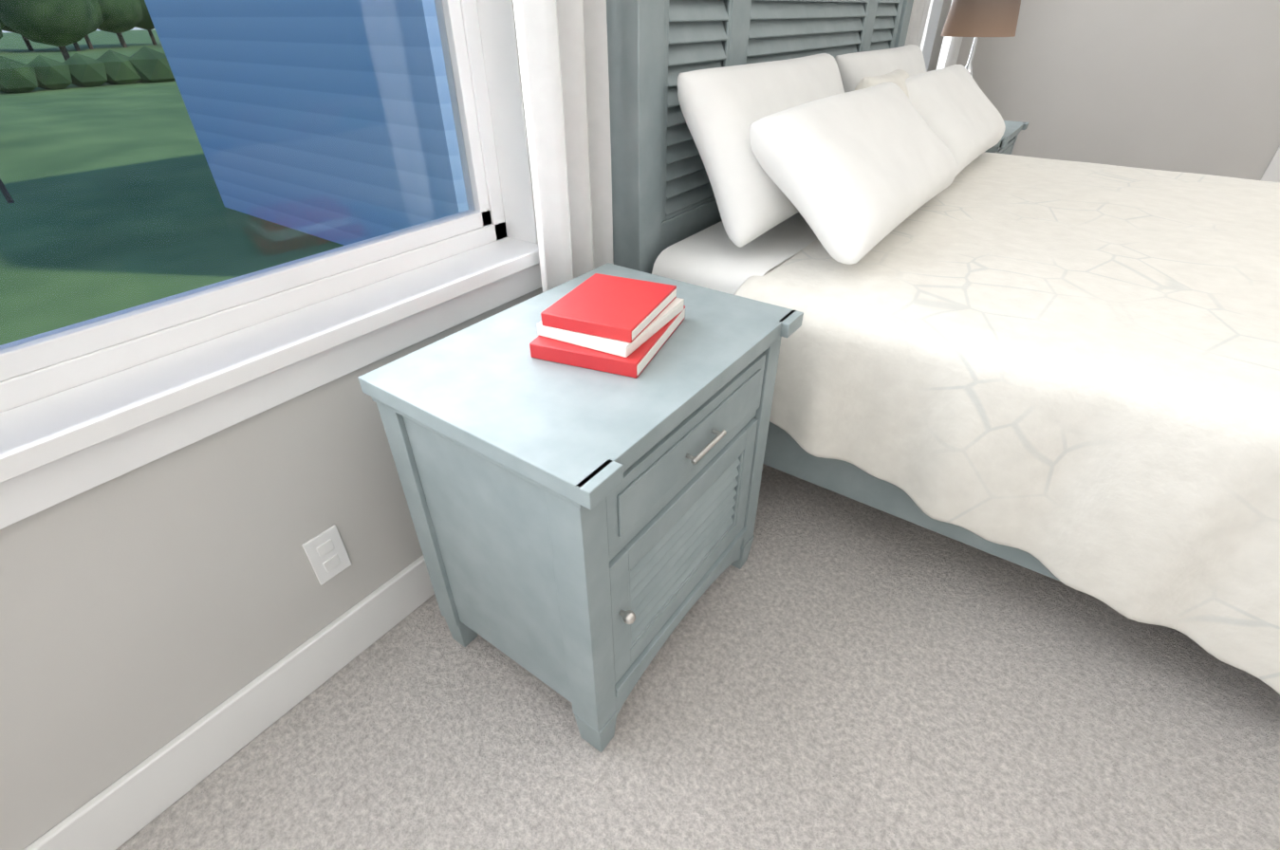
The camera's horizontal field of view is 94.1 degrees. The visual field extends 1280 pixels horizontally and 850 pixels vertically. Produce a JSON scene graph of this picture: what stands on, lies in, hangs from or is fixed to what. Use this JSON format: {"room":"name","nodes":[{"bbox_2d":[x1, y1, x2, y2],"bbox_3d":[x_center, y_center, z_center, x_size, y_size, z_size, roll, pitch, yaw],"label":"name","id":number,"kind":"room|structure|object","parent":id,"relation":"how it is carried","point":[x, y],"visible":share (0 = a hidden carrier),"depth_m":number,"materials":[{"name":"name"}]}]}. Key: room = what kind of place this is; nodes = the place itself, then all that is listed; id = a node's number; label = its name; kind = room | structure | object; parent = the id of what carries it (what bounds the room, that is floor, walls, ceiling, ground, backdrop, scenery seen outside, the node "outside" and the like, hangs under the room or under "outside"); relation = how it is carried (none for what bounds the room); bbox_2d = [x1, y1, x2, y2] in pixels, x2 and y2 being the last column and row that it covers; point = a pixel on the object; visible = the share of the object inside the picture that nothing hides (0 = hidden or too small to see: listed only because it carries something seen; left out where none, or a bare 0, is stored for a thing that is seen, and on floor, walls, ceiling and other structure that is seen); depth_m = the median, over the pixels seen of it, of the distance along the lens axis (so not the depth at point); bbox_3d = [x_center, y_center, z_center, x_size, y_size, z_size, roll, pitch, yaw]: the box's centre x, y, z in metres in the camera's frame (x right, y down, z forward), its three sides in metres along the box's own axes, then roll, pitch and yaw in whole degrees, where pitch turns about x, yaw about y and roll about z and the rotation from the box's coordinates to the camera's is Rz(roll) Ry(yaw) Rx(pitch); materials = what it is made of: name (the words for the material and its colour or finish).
{"room":"bedroom","nodes":[
{"label":"bedroom","id":0,"kind":"room"},
{"bbox_2d":[0,0,951,849],"bbox_3d":[0.227,-1.408,1.757,0.200,2.740,6.400,22,41,29],"label":"wall","id":1,"kind":"structure","parent":0,"point":[148,609],"depth_m":1.01,"materials":[{"name":"paint"}]},
{"bbox_2d":[23,555,434,849],"bbox_3d":[0.321,-0.300,2.448,0.016,0.130,6.000,22,41,29],"label":"baseboard","id":2,"kind":"structure","parent":1,"relation":"attached to","point":[116,815],"depth_m":1.14,"materials":[{"name":"white wood"}]},
{"bbox_2d":[0,0,542,529],"bbox_3d":[-0.835,-0.593,0.478,0.220,1.550,1.880,22,41,29],"label":"window","id":3,"kind":"structure","parent":1,"relation":"in","point":[91,404],"depth_m":1.03,"materials":[{"name":"plastic"}]},
{"bbox_2d":[301,524,352,584],"bbox_3d":[-0.642,0.268,1.226,0.008,0.116,0.070,22,41,29],"label":"electrical outlet","id":4,"kind":"object","parent":1,"relation":"attached to","point":[326,554],"visible":1,"depth_m":1.22,"materials":[{"name":"plastic"}]},
{"bbox_2d":[513,0,612,292],"bbox_3d":[-0.713,-0.428,0.515,0.120,2.115,2.180,22,41,29],"label":"curtain","id":5,"kind":"object","parent":1,"relation":"hanging from","point":[563,52],"visible":0.56,"depth_m":1.26,"materials":[{"name":"fabric"}]},
{"bbox_2d":[922,0,943,72],"bbox_3d":[1.457,-2.440,3.067,0.220,1.610,0.780,22,41,29],"label":"window","id":6,"kind":"structure","parent":1,"relation":"in","point":[934,19],"depth_m":3.47,"materials":[{"name":"plastic"}]},
{"bbox_2d":[904,0,963,69],"bbox_3d":[1.550,-2.256,3.068,0.120,2.185,1.280,22,41,29],"label":"curtain","id":7,"kind":"object","parent":1,"relation":"hanging from","point":[918,23],"visible":0.17,"depth_m":2.94,"materials":[{"name":"fabric"}]},
{"bbox_2d":[116,463,1279,849],"bbox_3d":[2.485,0.723,1.155,5.850,0.100,6.260,22,41,29],"label":"floor","id":8,"kind":"structure","parent":0,"point":[828,671],"depth_m":1.22,"materials":[{"name":"carpet"}]},
{"bbox_2d":[358,262,803,752],"bbox_3d":[-0.068,0.143,1.295,0.500,0.720,0.670,22,41,29],"label":"nightstand","id":9,"kind":"object","parent":8,"relation":"on","point":[585,537],"visible":1,"depth_m":1.03,"materials":[{"name":"blue paint"}]},
{"bbox_2d":[529,273,685,378],"bbox_3d":[-0.050,-0.194,1.082,0.205,0.075,0.251,13,37,18],"label":"books","id":10,"kind":"object","parent":9,"relation":"on","point":[616,324],"visible":1,"depth_m":1.02,"materials":[{"name":"red paper"}]},
{"bbox_2d":[606,0,1279,694],"bbox_3d":[1.444,-0.685,1.703,2.268,1.600,2.239,22,41,29],"label":"king bed","id":11,"kind":"object","parent":8,"relation":"on","point":[1066,372],"visible":0.98,"depth_m":1.37,"materials":[{"name":"white fabric"}]},
{"bbox_2d":[985,120,1028,154],"bbox_3d":[1.683,-1.249,3.286,0.500,0.720,0.680,22,41,29],"label":"nightstand","id":12,"kind":"object","parent":8,"relation":"on","point":[1005,144],"visible":0.1,"depth_m":3.02,"materials":[{"name":"blue paint"}]},
{"bbox_2d":[940,0,1020,76],"bbox_3d":[1.653,-1.847,2.963,0.330,0.630,0.330,22,41,29],"label":"table lamp","id":13,"kind":"object","parent":12,"relation":"on","point":[976,19],"visible":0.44,"depth_m":2.78,"materials":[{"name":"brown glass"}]},
{"bbox_2d":[956,0,1279,180],"bbox_3d":[4.313,-1.904,2.433,5.450,2.740,0.140,22,41,29],"label":"wall","id":14,"kind":"structure","parent":0,"point":[1193,86],"depth_m":3.48,"materials":[{"name":"paint"}]},
{"bbox_2d":[1261,146,1279,182],"bbox_3d":[3.930,-1.808,2.838,0.910,2.125,0.176,22,41,29],"label":"door frame","id":15,"kind":"structure","parent":14,"relation":"attached to","point":[1271,173],"depth_m":3.32,"materials":[{"name":"white wood"}]},
{"label":"outside","id":16,"kind":"structure","parent":0,"visible":0},
{"bbox_2d":[0,29,343,345],"bbox_3d":[-123.180,-45.588,74.901,299.800,0.500,440.000,22,41,29],"label":"ground","id":17,"kind":"structure","parent":16,"point":[203,183],"depth_m":16.11,"materials":[{"name":"green plant"}]},
{"bbox_2d":[0,178,14,203],"bbox_3d":[-17.693,-9.844,14.363,1.620,8.627,1.853,22,41,29],"label":"young tree","id":18,"kind":"object","parent":17,"relation":"on","point":[5,192],"depth_m":16.59,"materials":[{"name":"plant"}]},
{"bbox_2d":[0,0,156,60],"bbox_3d":[-84.976,-37.808,52.869,85.893,11.416,316.235,22,41,29],"label":"trees","id":19,"kind":"object","parent":17,"relation":"on","point":[32,25],"depth_m":51.96,"materials":[{"name":"green plant"}]},
{"bbox_2d":[0,46,175,92],"bbox_3d":[-53.198,-16.401,30.141,4.992,2.978,57.964,22,41,29],"label":"hedge","id":20,"kind":"object","parent":17,"relation":"on","point":[161,62],"depth_m":43.22,"materials":[{"name":"green plant"}]},
{"bbox_2d":[144,0,468,245],"bbox_3d":[-2.051,-12.194,17.277,10.000,9.000,18.000,22,41,29],"label":"house","id":21,"kind":"structure","parent":17,"relation":"on","point":[215,115],"depth_m":11.77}
]}

